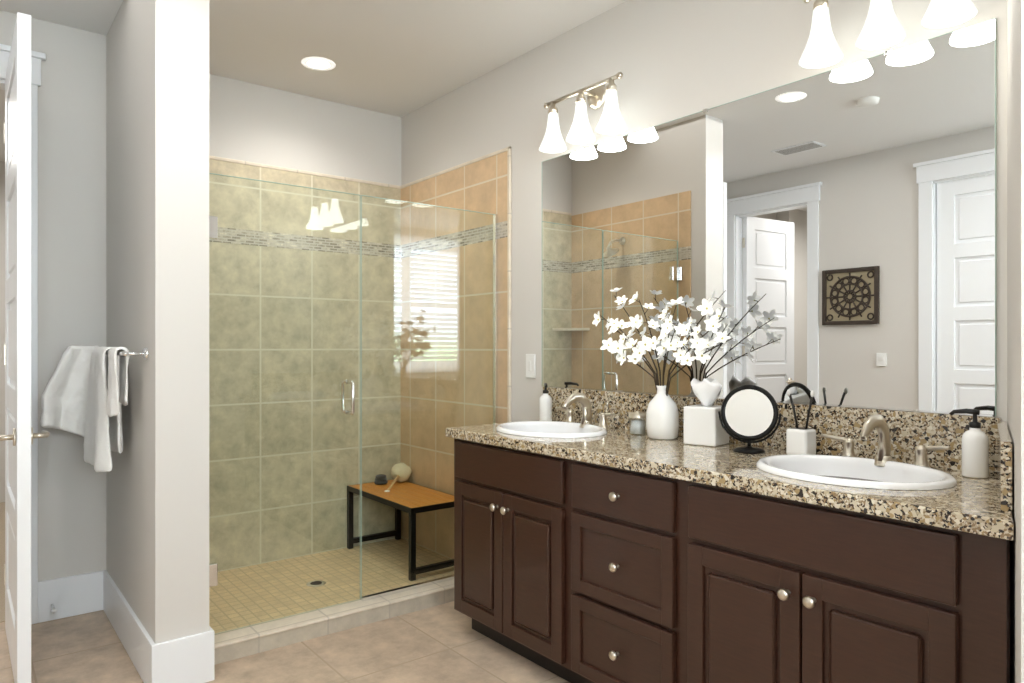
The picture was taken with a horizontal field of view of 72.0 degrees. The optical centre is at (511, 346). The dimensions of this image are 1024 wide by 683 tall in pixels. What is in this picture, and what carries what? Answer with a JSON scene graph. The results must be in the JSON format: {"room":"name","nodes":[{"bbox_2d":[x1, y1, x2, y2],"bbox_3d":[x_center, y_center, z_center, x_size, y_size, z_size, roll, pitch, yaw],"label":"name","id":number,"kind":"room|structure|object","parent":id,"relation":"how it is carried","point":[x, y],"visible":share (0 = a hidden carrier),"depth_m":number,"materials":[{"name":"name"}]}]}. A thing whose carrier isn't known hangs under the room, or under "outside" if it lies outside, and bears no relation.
{"room":"bathroom","nodes":[
{"label":"bathroom","id":0,"kind":"room"},
{"bbox_2d":[0,502,4,621],"bbox_3d":[-3.404,1.304,4.364,4.700,0.103,3.140,0,0,-38],"label":"floor","id":1,"kind":"structure","parent":0,"point":[2,559],"depth_m":4.14,"materials":[{"name":"beige"}]},
{"bbox_2d":[0,161,4,502],"bbox_3d":[-4.147,-0.120,5.714,5.000,2.750,0.100,0,0,-38],"label":"wall","id":2,"kind":"structure","parent":0,"point":[2,327],"depth_m":5.68,"materials":[{"name":"white paint"}]},
{"bbox_2d":[0,10,105,581],"bbox_3d":[-2.441,-0.120,3.061,1.175,2.750,0.100,0,0,-38],"label":"wall","id":3,"kind":"structure","parent":0,"point":[71,267],"depth_m":3.29,"materials":[{"name":"white paint"}]},
{"bbox_2d":[0,44,45,623],"bbox_3d":[-2.573,-0.040,2.934,1.050,2.590,0.136,0,0,-38],"label":"door frame","id":4,"kind":"structure","parent":3,"relation":"attached to","point":[37,58],"depth_m":3.19,"materials":[{"name":"white wood"}]},
{"bbox_2d":[0,12,49,682],"bbox_3d":[-1.981,0.029,2.821,0.169,2.428,0.804,0,0,-38],"label":"bedroom door","id":5,"kind":"structure","parent":3,"relation":"in","point":[19,436],"depth_m":2.51,"materials":[{"name":"white wood"}]},
{"bbox_2d":[106,0,208,643],"bbox_3d":[-1.603,-0.120,3.096,0.185,2.750,1.260,0,0,-38],"label":"wall","id":6,"kind":"structure","parent":0,"point":[157,271],"depth_m":2.63,"materials":[{"name":"white paint"}]},
{"bbox_2d":[40,346,147,471],"bbox_3d":[-1.720,0.249,2.864,0.284,0.512,0.820,0,0,-38],"label":"towel rail","id":7,"kind":"object","parent":6,"relation":"attached to","point":[82,396],"visible":1,"depth_m":2.98,"materials":[{"name":"white fabric"}]},
{"bbox_2d":[40,346,106,443],"bbox_3d":[-1.937,0.213,3.112,0.248,0.439,0.119,0,0,-38],"label":"bath towel","id":8,"kind":"object","parent":7,"relation":"hanging from","point":[64,398],"depth_m":3.11,"materials":[{"name":"white fabric"}]},
{"bbox_2d":[83,346,123,471],"bbox_3d":[-1.698,0.251,2.933,0.104,0.508,0.376,0,0,-38],"label":"hand towel","id":9,"kind":"object","parent":7,"relation":"hanging from","point":[103,433],"depth_m":2.83,"materials":[{"name":"white fabric"}]},
{"bbox_2d":[98,570,161,682],"bbox_3d":[-1.618,1.163,2.954,0.015,0.185,1.085,0,0,-38],"label":"baseboard","id":10,"kind":"structure","parent":6,"relation":"attached to","point":[146,656],"depth_m":2.83,"materials":[{"name":"white wood"}]},
{"bbox_2d":[209,155,212,562],"bbox_3d":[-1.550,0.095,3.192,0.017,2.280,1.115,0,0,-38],"label":"tiled wall","id":11,"kind":"structure","parent":6,"relation":"attached to","point":[210,157],"depth_m":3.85,"materials":[{"name":"tile"}]},
{"bbox_2d":[214,579,453,664],"bbox_3d":[-0.654,1.217,3.271,1.524,0.076,0.132,0,0,-38],"label":"shower curb","id":12,"kind":"structure","parent":6,"relation":"attached to","point":[241,642],"depth_m":3.08,"materials":[{"name":"tile"}]},
{"bbox_2d":[209,173,497,634],"bbox_3d":[-0.672,0.236,3.294,1.496,1.884,0.121,0,0,-38],"label":"glass enclosure","id":13,"kind":"object","parent":12,"relation":"on","point":[213,234],"visible":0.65,"depth_m":3.26,"materials":[{"name":"clear glass"}]},
{"bbox_2d":[0,601,569,682],"bbox_3d":[-0.163,1.305,1.252,3.450,0.100,5.760,0,0,-38],"label":"floor","id":14,"kind":"structure","parent":0,"point":[444,643],"depth_m":2.85,"materials":[{"name":"tile"}]},
{"bbox_2d":[446,435,1009,682],"bbox_3d":[0.583,0.826,2.442,0.600,0.858,2.082,0,0,-38],"label":"bathroom vanity","id":15,"kind":"object","parent":14,"relation":"on","point":[595,541],"depth_m":2.04,"materials":[{"name":"brown wood"}]},
{"bbox_2d":[446,427,1013,540],"bbox_3d":[0.591,0.375,2.446,0.582,0.040,2.122,0,0,-38],"label":"countertop","id":16,"kind":"structure","parent":15,"relation":"on","point":[984,504],"depth_m":1.92,"materials":[{"name":"stone"}]},
{"bbox_2d":[539,383,551,420],"bbox_3d":[0.163,0.262,3.339,0.070,0.185,0.082,0,0,-38],"label":"soap dispenser","id":17,"kind":"object","parent":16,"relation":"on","point":[545,406],"visible":0.9,"depth_m":3.32,"materials":[{"name":"white ceramic"}]},
{"bbox_2d":[470,419,629,438],"bbox_3d":[0.163,0.428,2.989,0.424,0.180,0.524,0,0,-38],"label":"sink","id":18,"kind":"object","parent":16,"relation":"in","point":[537,429],"depth_m":3.08,"materials":[{"name":"white ceramic"}]},
{"bbox_2d":[554,391,617,426],"bbox_3d":[0.286,0.277,3.086,0.169,0.155,0.372,0,0,-38],"label":"faucet","id":19,"kind":"object","parent":16,"relation":"on","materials":[{"name":"silver metal"}]},
{"bbox_2d":[629,411,645,434],"bbox_3d":[0.511,0.307,2.862,0.071,0.095,0.071,0,0,-38],"label":"jar","id":20,"kind":"object","parent":16,"relation":"on","point":[637,427],"visible":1,"depth_m":2.84,"materials":[{"name":"clear glass"}]},
{"bbox_2d":[592,288,732,439],"bbox_3d":[0.586,0.053,2.721,0.152,0.602,0.658,0,0,-38],"label":"flower vase","id":21,"kind":"object","parent":16,"relation":"on","point":[662,417],"visible":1,"depth_m":2.69,"materials":[{"name":"white ceramic"}]},
{"bbox_2d":[684,378,728,446],"bbox_3d":[0.714,0.234,2.580,0.129,0.240,0.125,0,0,40],"label":"tissue box","id":22,"kind":"object","parent":16,"relation":"on","point":[703,426],"visible":0.98,"depth_m":2.54,"materials":[{"name":"white ceramic"}]},
{"bbox_2d":[718,385,781,453],"bbox_3d":[0.802,0.241,2.386,0.104,0.226,0.193,0,0,-38],"label":"vanity mirror","id":23,"kind":"object","parent":16,"relation":"on","point":[748,414],"visible":1,"depth_m":2.38,"materials":[{"name":"black metal"}]},
{"bbox_2d":[786,389,815,454],"bbox_3d":[0.947,0.247,2.298,0.068,0.215,0.093,0,0,-38],"label":"toothbrush cup","id":24,"kind":"object","parent":16,"relation":"on","point":[800,440],"visible":0.88,"depth_m":2.28,"materials":[{"name":"white ceramic"}]},
{"bbox_2d":[722,451,985,498],"bbox_3d":[0.951,0.428,1.987,0.424,0.180,0.524,0,0,-38],"label":"sink","id":25,"kind":"object","parent":16,"relation":"in","point":[892,476],"depth_m":2.06,"materials":[{"name":"white ceramic"}]},
{"bbox_2d":[818,411,953,462],"bbox_3d":[1.074,0.277,2.083,0.169,0.155,0.372,0,0,-38],"label":"faucet","id":26,"kind":"object","parent":16,"relation":"on","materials":[{"name":"silver metal"}]},
{"bbox_2d":[949,408,988,478],"bbox_3d":[1.256,0.262,1.938,0.062,0.185,0.092,0,0,-38],"label":"soap dispenser","id":27,"kind":"object","parent":16,"relation":"on","point":[975,452],"visible":1,"depth_m":1.91,"materials":[{"name":"white ceramic"}]},
{"bbox_2d":[209,74,400,185],"bbox_3d":[-1.424,-0.120,4.102,1.710,2.750,0.100,0,0,-38],"label":"wall","id":28,"kind":"structure","parent":0,"point":[254,123],"depth_m":4.17,"materials":[{"name":"white paint"}]},
{"bbox_2d":[213,156,396,571],"bbox_3d":[-1.315,0.095,4.114,1.525,2.280,0.016,0,0,-38],"label":"tiled wall","id":29,"kind":"structure","parent":28,"relation":"attached to","point":[224,166],"depth_m":4.15,"materials":[{"name":"tile"}]},
{"bbox_2d":[0,0,626,161],"bbox_3d":[-2.018,-1.545,1.791,5.700,0.100,8.900,0,0,-38],"label":"ceiling","id":30,"kind":"structure","parent":0,"point":[399,58],"depth_m":3.40,"materials":[{"name":"white paint"}]},
{"bbox_2d":[301,57,335,70],"bbox_3d":[-1.021,-1.493,3.719,0.176,0.004,0.176,0,0,-38],"label":"recessed light","id":31,"kind":"object","parent":30,"relation":"in","point":[315,63],"visible":1,"depth_m":3.71,"materials":[{"name":"white"}]},
{"bbox_2d":[401,0,1006,423],"bbox_3d":[1.095,-0.120,2.361,0.100,2.750,5.950,0,0,-38],"label":"wall","id":32,"kind":"structure","parent":0,"point":[671,60],"depth_m":3.03,"materials":[{"name":"white paint"}]},
{"bbox_2d":[397,146,510,558],"bbox_3d":[-0.358,0.095,4.116,0.017,2.280,1.135,0,0,-38],"label":"tiled wall","id":33,"kind":"structure","parent":32,"relation":"attached to","point":[482,184],"depth_m":4.13,"materials":[{"name":"tile"}]},
{"bbox_2d":[526,354,535,377],"bbox_3d":[0.092,0.095,3.545,0.013,0.120,0.070,0,0,-38],"label":"light switch","id":34,"kind":"object","parent":32,"relation":"attached to","point":[530,365],"visible":1,"depth_m":3.53,"materials":[{"name":"white plastic"}]},
{"bbox_2d":[539,72,626,153],"bbox_3d":[0.319,-1.050,3.128,0.171,0.275,0.504,0,0,-38],"label":"sconce","id":35,"kind":"object","parent":32,"relation":"attached to","point":[611,121],"visible":1,"depth_m":3.10,"materials":[{"name":"white glass"}]},
{"bbox_2d":[542,18,996,416],"bbox_3d":[0.746,-0.361,2.716,0.009,1.111,1.933,0,0,-38],"label":"vanity mirror","id":36,"kind":"object","parent":32,"relation":"attached to","point":[833,233],"visible":0.96,"depth_m":2.38,"materials":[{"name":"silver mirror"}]},
{"bbox_2d":[543,387,1001,474],"bbox_3d":[0.751,0.275,2.698,0.019,0.160,1.924,0,0,-38],"label":"backsplash","id":37,"kind":"structure","parent":32,"relation":"attached to","point":[909,427],"depth_m":2.28,"materials":[{"name":"stone"}]},
{"bbox_2d":[798,0,977,68],"bbox_3d":[1.114,-1.050,2.116,0.171,0.275,0.504,0,0,-38],"label":"sconce","id":38,"kind":"object","parent":32,"relation":"attached to","point":[882,28],"visible":1,"depth_m":2.11,"materials":[{"name":"white glass"}]},
{"bbox_2d":[1007,0,1023,682],"bbox_3d":[1.180,-0.120,1.556,0.124,2.750,0.842,0,0,34],"label":"wall","id":39,"kind":"structure","parent":0,"point":[1015,217],"depth_m":1.41,"materials":[{"name":"white paint"}]},
{"bbox_3d":[-0.999,1.305,3.792,1.625,0.100,1.113,0,0,-38],"label":"shower base","id":40,"kind":"object","parent":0,"visible":0},
{"bbox_2d":[209,538,453,632],"bbox_3d":[-1.003,1.244,3.717,1.501,0.023,1.001,0,0,-38],"label":"shower floor","id":41,"kind":"structure","parent":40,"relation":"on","point":[294,580],"depth_m":3.71,"materials":[{"name":"beige tile"}]},
{"bbox_2d":[347,480,453,580],"bbox_3d":[-0.630,1.041,4.128,0.360,0.384,0.780,0,0,-38],"label":"shower bench","id":42,"kind":"object","parent":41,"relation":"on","point":[415,507],"depth_m":4.01,"materials":[{"name":"brown wood"}]},
{"bbox_2d":[374,463,411,491],"bbox_3d":[-0.710,0.787,4.306,0.294,0.121,0.304,0,0,-38],"label":"loofah","id":43,"kind":"object","parent":42,"relation":"on","point":[399,473],"depth_m":4.37,"materials":[{"name":"beige"}]}
]}

